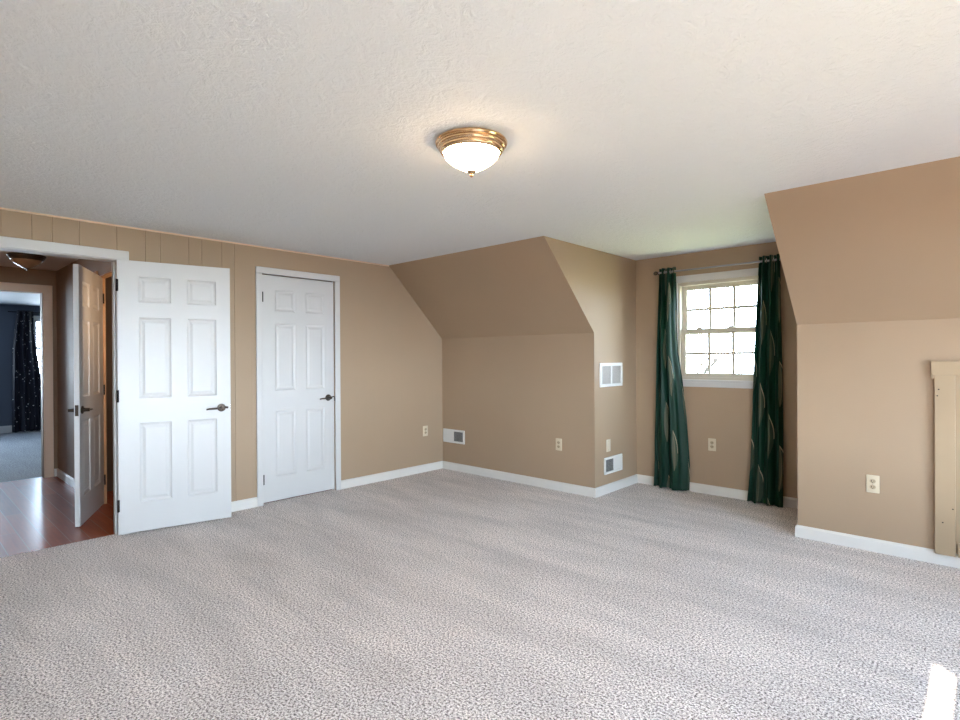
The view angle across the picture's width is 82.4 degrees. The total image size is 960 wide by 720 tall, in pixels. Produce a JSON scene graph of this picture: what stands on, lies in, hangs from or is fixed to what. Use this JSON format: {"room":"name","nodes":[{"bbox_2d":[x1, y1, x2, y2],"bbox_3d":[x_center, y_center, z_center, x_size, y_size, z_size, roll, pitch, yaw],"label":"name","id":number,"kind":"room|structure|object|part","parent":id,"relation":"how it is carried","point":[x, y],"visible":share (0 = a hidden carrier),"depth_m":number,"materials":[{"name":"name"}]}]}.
{"room":"empty bedroom","nodes":[
{"label":"empty bedroom","id":0,"kind":"room"},
{"bbox_2d":[0,304,39,425],"bbox_3d":[-6.626,0.165,8.115,5.193,2.300,4.400,0,0,43],"label":"wall","id":1,"kind":"structure","parent":0,"point":[7,319],"depth_m":9.81,"materials":[{"name":"blue paint"}]},
{"bbox_2d":[0,425,39,433],"bbox_3d":[-8.444,1.256,9.810,0.016,0.130,4.200,0,0,43],"label":"baseboard","id":2,"kind":"structure","parent":1,"relation":"attached to","point":[3,429],"depth_m":9.79,"materials":[{"name":"white paint"}]},
{"bbox_2d":[33,316,40,373],"bbox_3d":[-7.864,-0.225,10.474,0.090,1.160,1.160,0,0,43],"label":"window","id":3,"kind":"structure","parent":1,"relation":"in","point":[36,318],"depth_m":10.11,"materials":[{"name":"white paint"}]},
{"bbox_3d":[-7.842,-0.225,10.454,0.030,1.160,1.160,0,0,43],"label":"frame","id":4,"kind":"part","parent":3,"relation":"part of","materials":[{"name":"white paint"}]},
{"bbox_3d":[-7.829,-0.855,10.382,0.018,0.018,1.700,0,0,43],"label":"curtain rod","id":5,"kind":"object","parent":1,"relation":"attached to","visible":0},
{"bbox_2d":[12,310,40,431],"bbox_3d":[-8.216,0.215,9.955,0.105,2.192,0.453,0,0,43],"label":"curtain","id":6,"kind":"object","parent":5,"relation":"hanging from","point":[26,376],"visible":0.99,"depth_m":9.93,"materials":[{"name":"black fabric"}]},
{"bbox_2d":[0,266,57,477],"bbox_3d":[-5.277,0.165,5.663,0.120,2.300,1.640,0,0,43],"label":"wall","id":7,"kind":"structure","parent":0,"point":[7,274],"depth_m":6.09,"materials":[{"name":"beige paint"}]},
{"bbox_2d":[0,282,53,477],"bbox_3d":[-5.086,0.249,5.766,0.020,2.130,0.950,0,0,43],"label":"door frame","id":8,"kind":"structure","parent":7,"relation":"attached to","point":[46,290],"depth_m":6.07,"materials":[{"name":"beige paint"}]},
{"bbox_2d":[57,259,111,478],"bbox_3d":[-3.696,0.158,5.213,2.810,2.300,0.050,0,0,43],"label":"wall","id":9,"kind":"structure","parent":0,"point":[65,344],"depth_m":5.83,"materials":[{"name":"beige paint"}]},
{"bbox_2d":[54,468,74,487],"bbox_3d":[-4.119,1.266,5.556,1.720,0.085,0.035,0,0,43],"label":"baseboard","id":10,"kind":"structure","parent":9,"relation":"attached to","point":[62,475],"depth_m":5.86,"materials":[{"name":"white wood"}]},
{"bbox_2d":[68,264,105,526],"bbox_3d":[-3.257,0.280,4.582,0.152,2.030,0.758,0,0,-22],"label":"door","id":11,"kind":"structure","parent":9,"relation":"in","point":[88,296],"depth_m":4.48,"materials":[{"name":"white paint"}]},
{"bbox_3d":[-3.114,0.398,4.232,0.023,0.085,0.002,0,0,-23],"label":"latch plate","id":12,"kind":"part","parent":11,"relation":"part of","materials":[{"name":"brown metal"}]},
{"bbox_3d":[-3.096,0.397,4.306,0.056,0.064,0.064,0,0,-23],"label":"handle","id":13,"kind":"part","parent":11,"relation":"part of","materials":[{"name":"brown metal"}]},
{"bbox_2d":[94,271,111,503],"bbox_3d":[-3.156,0.256,4.704,0.846,2.100,0.067,0,0,43],"label":"door frame","id":14,"kind":"structure","parent":9,"relation":"attached to","point":[109,274],"depth_m":4.95,"materials":[{"name":"brown wood"}]},
{"bbox_2d":[105,276,112,491],"bbox_3d":[-2.597,0.150,5.530,1.630,2.300,1.910,0,0,43],"label":"wall","id":15,"kind":"structure","parent":0,"point":[108,281],"depth_m":5.43,"materials":[{"name":"brown paint"}]},
{"bbox_2d":[0,209,442,534],"bbox_3d":[-2.326,0.152,4.536,0.120,2.300,5.600,0,0,43],"label":"wall","id":16,"kind":"structure","parent":0,"point":[391,353],"depth_m":5.55,"materials":[{"name":"beige paint"}]},
{"bbox_2d":[0,236,128,534],"bbox_3d":[-2.995,0.252,3.802,0.137,2.112,0.954,0,0,43],"label":"door frame","id":17,"kind":"structure","parent":16,"relation":"attached to","point":[114,262],"depth_m":4.04,"materials":[{"name":"white paint"}]},
{"bbox_2d":[116,259,230,534],"bbox_3d":[-2.364,0.277,4.266,0.778,2.028,0.152,0,0,-35],"label":"door","id":18,"kind":"structure","parent":16,"relation":"in","point":[173,394],"depth_m":4.24,"materials":[{"name":"white paint"}]},
{"bbox_3d":[-2.075,0.391,4.410,0.064,0.064,0.056,0,0,-35],"label":"handle","id":19,"kind":"part","parent":18,"relation":"part of","materials":[{"name":"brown metal"}]},
{"bbox_2d":[0,207,388,265],"bbox_3d":[-2.585,-0.990,4.168,0.006,0.012,4.722,0,0,43],"label":"trim","id":20,"kind":"structure","parent":16,"relation":"attached to","point":[0,207],"depth_m":4.32,"materials":[{"name":"beige paint"}]},
{"bbox_2d":[133,461,442,532],"bbox_3d":[-2.305,1.260,4.457,0.014,0.085,5.500,0,0,43],"label":"baseboard","id":21,"kind":"structure","parent":16,"relation":"attached to","point":[249,503],"depth_m":5.73,"materials":[{"name":"white wood"}]},
{"bbox_2d":[255,266,340,506],"bbox_3d":[-1.722,0.238,5.175,0.137,2.118,0.848,0,0,43],"label":"door frame","id":22,"kind":"structure","parent":16,"relation":"attached to","point":[259,270],"depth_m":4.97,"materials":[{"name":"white paint"}]},
{"bbox_2d":[262,275,334,502],"bbox_3d":[-1.689,0.265,5.138,0.093,2.036,0.736,0,0,43],"label":"door","id":23,"kind":"structure","parent":16,"relation":"in","point":[297,314],"depth_m":5.13,"materials":[{"name":"white paint"}]},
{"bbox_2d":[423,426,427,435],"bbox_3d":[-0.624,0.821,6.274,0.010,0.117,0.072,0,0,43],"label":"wall outlet","id":24,"kind":"object","parent":16,"relation":"attached to","point":[425,428],"visible":1,"depth_m":6.27,"materials":[{"name":"beige plastic"}]},
{"bbox_2d":[0,0,959,305],"bbox_3d":[-2.752,-1.039,5.494,14.443,0.080,6.560,0,0,43],"label":"ceiling","id":25,"kind":"structure","parent":0,"point":[632,129],"depth_m":2.25,"materials":[{"name":"white paint"}]},
{"bbox_2d":[6,252,46,270],"bbox_3d":[-4.296,-0.913,5.195,0.299,0.151,0.299,0,0,43],"label":"ceiling light","id":26,"kind":"object","parent":25,"relation":"attached to","point":[27,261],"visible":0.99,"depth_m":5.12,"materials":[{"name":"brown metal"}]},
{"bbox_3d":[-4.296,-0.903,5.195,0.232,0.090,0.232,0,0,43],"label":"lamp shade","id":27,"kind":"part","parent":26,"relation":"part of","materials":[{"name":"brown"}]},
{"bbox_2d":[435,127,506,176],"bbox_3d":[-0.039,-0.921,2.523,0.332,0.168,0.332,0,0,43],"label":"ceiling light","id":28,"kind":"object","parent":25,"relation":"attached to","point":[471,150],"visible":1,"depth_m":2.43,"materials":[{"name":"white glass"}]},
{"bbox_3d":[-0.039,-0.910,2.523,0.258,0.100,0.258,0,0,43],"label":"lamp shade","id":29,"kind":"part","parent":28,"relation":"part of","materials":[{"name":"white glass"}]},
{"bbox_2d":[0,430,959,719],"bbox_3d":[-2.741,1.331,5.543,14.383,0.060,6.500,0,0,43],"label":"floor","id":30,"kind":"structure","parent":0,"point":[439,594],"depth_m":2.81,"materials":[{"name":"beige carpet"}]},
{"bbox_2d":[389,237,588,338],"bbox_3d":[0.047,-0.627,5.535,2.004,0.774,0.858,0,0,43],"label":"wall","id":31,"kind":"structure","parent":0,"point":[515,288],"depth_m":5.37,"materials":[{"name":"beige paint"}]},
{"bbox_2d":[442,333,589,486],"bbox_3d":[0.325,0.520,5.831,2.004,1.526,0.100,0,0,43],"label":"wall","id":32,"kind":"structure","parent":0,"point":[512,397],"depth_m":5.67,"materials":[{"name":"beige paint"}]},
{"bbox_2d":[443,428,464,443],"bbox_3d":[-0.302,0.891,6.339,0.345,0.155,0.012,0,0,43],"label":"air vent","id":33,"kind":"object","parent":32,"relation":"in","point":[449,435],"visible":1,"depth_m":6.33,"materials":[{"name":"white metal"}]},
{"bbox_3d":[-0.357,0.891,6.391,0.150,0.111,0.009,0,0,43],"label":"damper plate","id":34,"kind":"part","parent":33,"relation":"part of","materials":[{"name":"white metal"}]},
{"bbox_2d":[443,461,593,497],"bbox_3d":[0.308,1.241,5.774,2.054,0.085,0.014,0,0,43],"label":"baseboard","id":35,"kind":"structure","parent":32,"relation":"attached to","point":[538,482],"depth_m":5.64,"materials":[{"name":"white wood"}]},
{"bbox_2d":[556,438,561,450],"bbox_3d":[0.768,0.832,5.347,0.072,0.117,0.010,0,0,43],"label":"wall outlet","id":36,"kind":"object","parent":32,"relation":"attached to","point":[558,441],"visible":1,"depth_m":5.34,"materials":[{"name":"beige plastic"}]},
{"bbox_2d":[539,236,636,487],"bbox_3d":[1.077,0.131,5.133,0.050,2.300,1.662,0,0,43],"label":"wall","id":37,"kind":"structure","parent":0,"point":[601,286],"depth_m":5.25,"materials":[{"name":"beige paint"}]},
{"bbox_2d":[606,439,610,451],"bbox_3d":[1.233,0.828,5.256,0.007,0.117,0.072,0,0,43],"label":"blank cover plate","id":38,"kind":"object","parent":37,"relation":"attached to","point":[608,443],"visible":1,"depth_m":5.25,"materials":[{"name":"beige plastic"}]},
{"bbox_2d":[599,363,622,386],"bbox_3d":[1.267,0.149,5.291,0.014,0.228,0.420,0,0,43],"label":"air vent","id":39,"kind":"object","parent":37,"relation":"in","point":[610,374],"visible":1,"depth_m":5.28,"materials":[{"name":"white metal"}]},
{"bbox_2d":[604,453,622,474],"bbox_3d":[1.295,1.017,5.319,0.012,0.160,0.340,0,0,43],"label":"air vent","id":40,"kind":"object","parent":37,"relation":"in","point":[614,463],"visible":1,"depth_m":5.31,"materials":[{"name":"white metal"}]},
{"bbox_3d":[1.344,1.017,5.375,0.009,0.116,0.148,0,0,43],"label":"damper plate","id":41,"kind":"part","parent":40,"relation":"part of","materials":[{"name":"white metal"}]},
{"bbox_2d":[594,474,636,497],"bbox_3d":[1.347,1.236,5.373,0.014,0.085,0.838,0,0,43],"label":"baseboard","id":42,"kind":"structure","parent":37,"relation":"attached to","point":[605,489],"depth_m":5.32,"materials":[{"name":"white wood"}]},
{"bbox_2d":[636,242,797,497],"bbox_3d":[2.276,0.124,5.162,1.768,2.300,0.130,0,0,43],"label":"wall","id":43,"kind":"structure","parent":0,"point":[724,415],"depth_m":5.15,"materials":[{"name":"beige paint"}]},
{"bbox_2d":[708,438,715,450],"bbox_3d":[2.184,0.805,5.158,0.072,0.117,0.010,0,0,43],"label":"wall outlet","id":44,"kind":"object","parent":43,"relation":"attached to","point":[711,442],"visible":1,"depth_m":5.16,"materials":[{"name":"beige plastic"}]},
{"bbox_2d":[676,268,757,388],"bbox_3d":[2.263,-0.274,5.143,0.855,1.076,0.150,0,0,43],"label":"window","id":45,"kind":"structure","parent":43,"relation":"in","point":[744,277],"depth_m":5.19,"materials":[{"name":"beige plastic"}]},
{"bbox_3d":[2.227,-0.308,5.104,0.845,1.006,0.016,0,0,43],"label":"frame","id":46,"kind":"part","parent":45,"relation":"part of","materials":[{"name":"white paint"}]},
{"bbox_3d":[2.226,0.230,5.102,0.855,0.070,0.032,0,0,43],"label":"sill","id":47,"kind":"part","parent":45,"relation":"part of","materials":[{"name":"white paint"}]},
{"bbox_3d":[2.263,-0.060,5.143,0.753,0.468,0.030,0,0,43],"label":"sash","id":48,"kind":"part","parent":45,"relation":"part of","materials":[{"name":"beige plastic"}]},
{"bbox_3d":[2.284,-0.479,5.166,0.753,0.477,0.030,0,0,43],"label":"sash","id":49,"kind":"part","parent":45,"relation":"part of","materials":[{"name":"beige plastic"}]},
{"bbox_2d":[653,258,780,274],"bbox_3d":[2.199,-0.848,5.065,1.228,0.070,0.106,0,0,43],"label":"curtain rod","id":50,"kind":"object","parent":43,"relation":"attached to","point":[655,272],"visible":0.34,"depth_m":5.05,"materials":[{"name":"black metal"}]},
{"bbox_2d":[654,267,689,490],"bbox_3d":[1.857,0.188,5.351,0.344,2.160,0.096,0,0,43],"label":"curtain","id":51,"kind":"object","parent":50,"relation":"hanging from","point":[672,459],"visible":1,"depth_m":5.34,"materials":[{"name":"green fabric"}]},
{"bbox_2d":[747,254,782,507],"bbox_3d":[2.481,0.184,4.772,0.078,2.164,0.294,0,0,-42],"label":"curtain","id":52,"kind":"object","parent":50,"relation":"hanging from","point":[765,486],"visible":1,"depth_m":4.74,"materials":[{"name":"green fabric"}]},
{"bbox_2d":[637,474,797,508],"bbox_3d":[2.233,1.232,5.113,1.668,0.085,0.014,0,0,43],"label":"baseboard","id":53,"kind":"structure","parent":43,"relation":"attached to","point":[790,502],"depth_m":5.11,"materials":[{"name":"white wood"}]},
{"bbox_2d":[764,192,805,525],"bbox_3d":[2.337,0.127,3.965,0.050,2.300,1.662,0,0,43],"label":"wall","id":54,"kind":"structure","parent":0,"point":[770,200],"depth_m":3.92,"materials":[{"name":"beige paint"}]},
{"bbox_2d":[773,156,959,323],"bbox_3d":[2.945,-0.636,2.846,2.368,0.774,0.858,0,0,43],"label":"wall","id":55,"kind":"structure","parent":0,"point":[882,245],"depth_m":3.28,"materials":[{"name":"beige paint"}]},
{"bbox_2d":[805,318,959,549],"bbox_3d":[3.223,0.512,3.142,2.368,1.526,0.100,0,0,43],"label":"wall","id":56,"kind":"structure","parent":0,"point":[870,387],"depth_m":3.63,"materials":[{"name":"beige paint"}]},
{"bbox_2d":[866,475,879,493],"bbox_3d":[2.608,0.829,3.639,0.072,0.117,0.010,0,0,43],"label":"wall outlet","id":57,"kind":"object","parent":56,"relation":"attached to","point":[872,481],"visible":1,"depth_m":3.64,"materials":[{"name":"beige plastic"}]},
{"bbox_2d":[797,525,959,568],"bbox_3d":[3.170,1.233,3.119,2.418,0.085,0.014,0,0,43],"label":"baseboard","id":58,"kind":"structure","parent":56,"relation":"attached to","point":[928,555],"depth_m":3.61,"materials":[{"name":"white wood"}]},
{"bbox_2d":[931,361,959,557],"bbox_3d":[3.115,0.608,3.150,0.804,1.195,0.036,0,0,43],"label":"access door","id":59,"kind":"structure","parent":56,"relation":"in","point":[946,374],"depth_m":3.36,"materials":[{"name":"beige paint"}]},
{"bbox_3d":[3.106,0.064,3.143,0.804,0.107,0.020,0,0,43],"label":"rail","id":60,"kind":"part","parent":59,"relation":"part of","materials":[{"name":"beige paint"}]},
{"bbox_3d":[3.121,0.621,3.158,0.760,1.132,0.016,0,0,43],"label":"panel","id":61,"kind":"part","parent":59,"relation":"part of","materials":[{"name":"beige paint"}]},
{"bbox_3d":[3.113,1.163,3.147,0.554,0.085,0.018,0,0,43],"label":"rail","id":62,"kind":"part","parent":59,"relation":"part of","materials":[{"name":"beige paint"}]},
{"label":"outside","id":63,"kind":"structure","parent":0,"visible":0},
{"bbox_3d":[41.231,3.969,51.391,120.000,0.100,117.500,0,0,43],"label":"ground","id":64,"kind":"structure","parent":63,"visible":0},
{"bbox_2d":[687,349,719,372],"bbox_3d":[10.120,1.820,27.214,3.719,4.730,3.097,0,0,35],"label":"bare tree","id":65,"kind":"object","parent":64,"relation":"on","point":[716,359],"visible":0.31,"depth_m":26.19,"materials":[{"name":"grey plant"}]}
]}

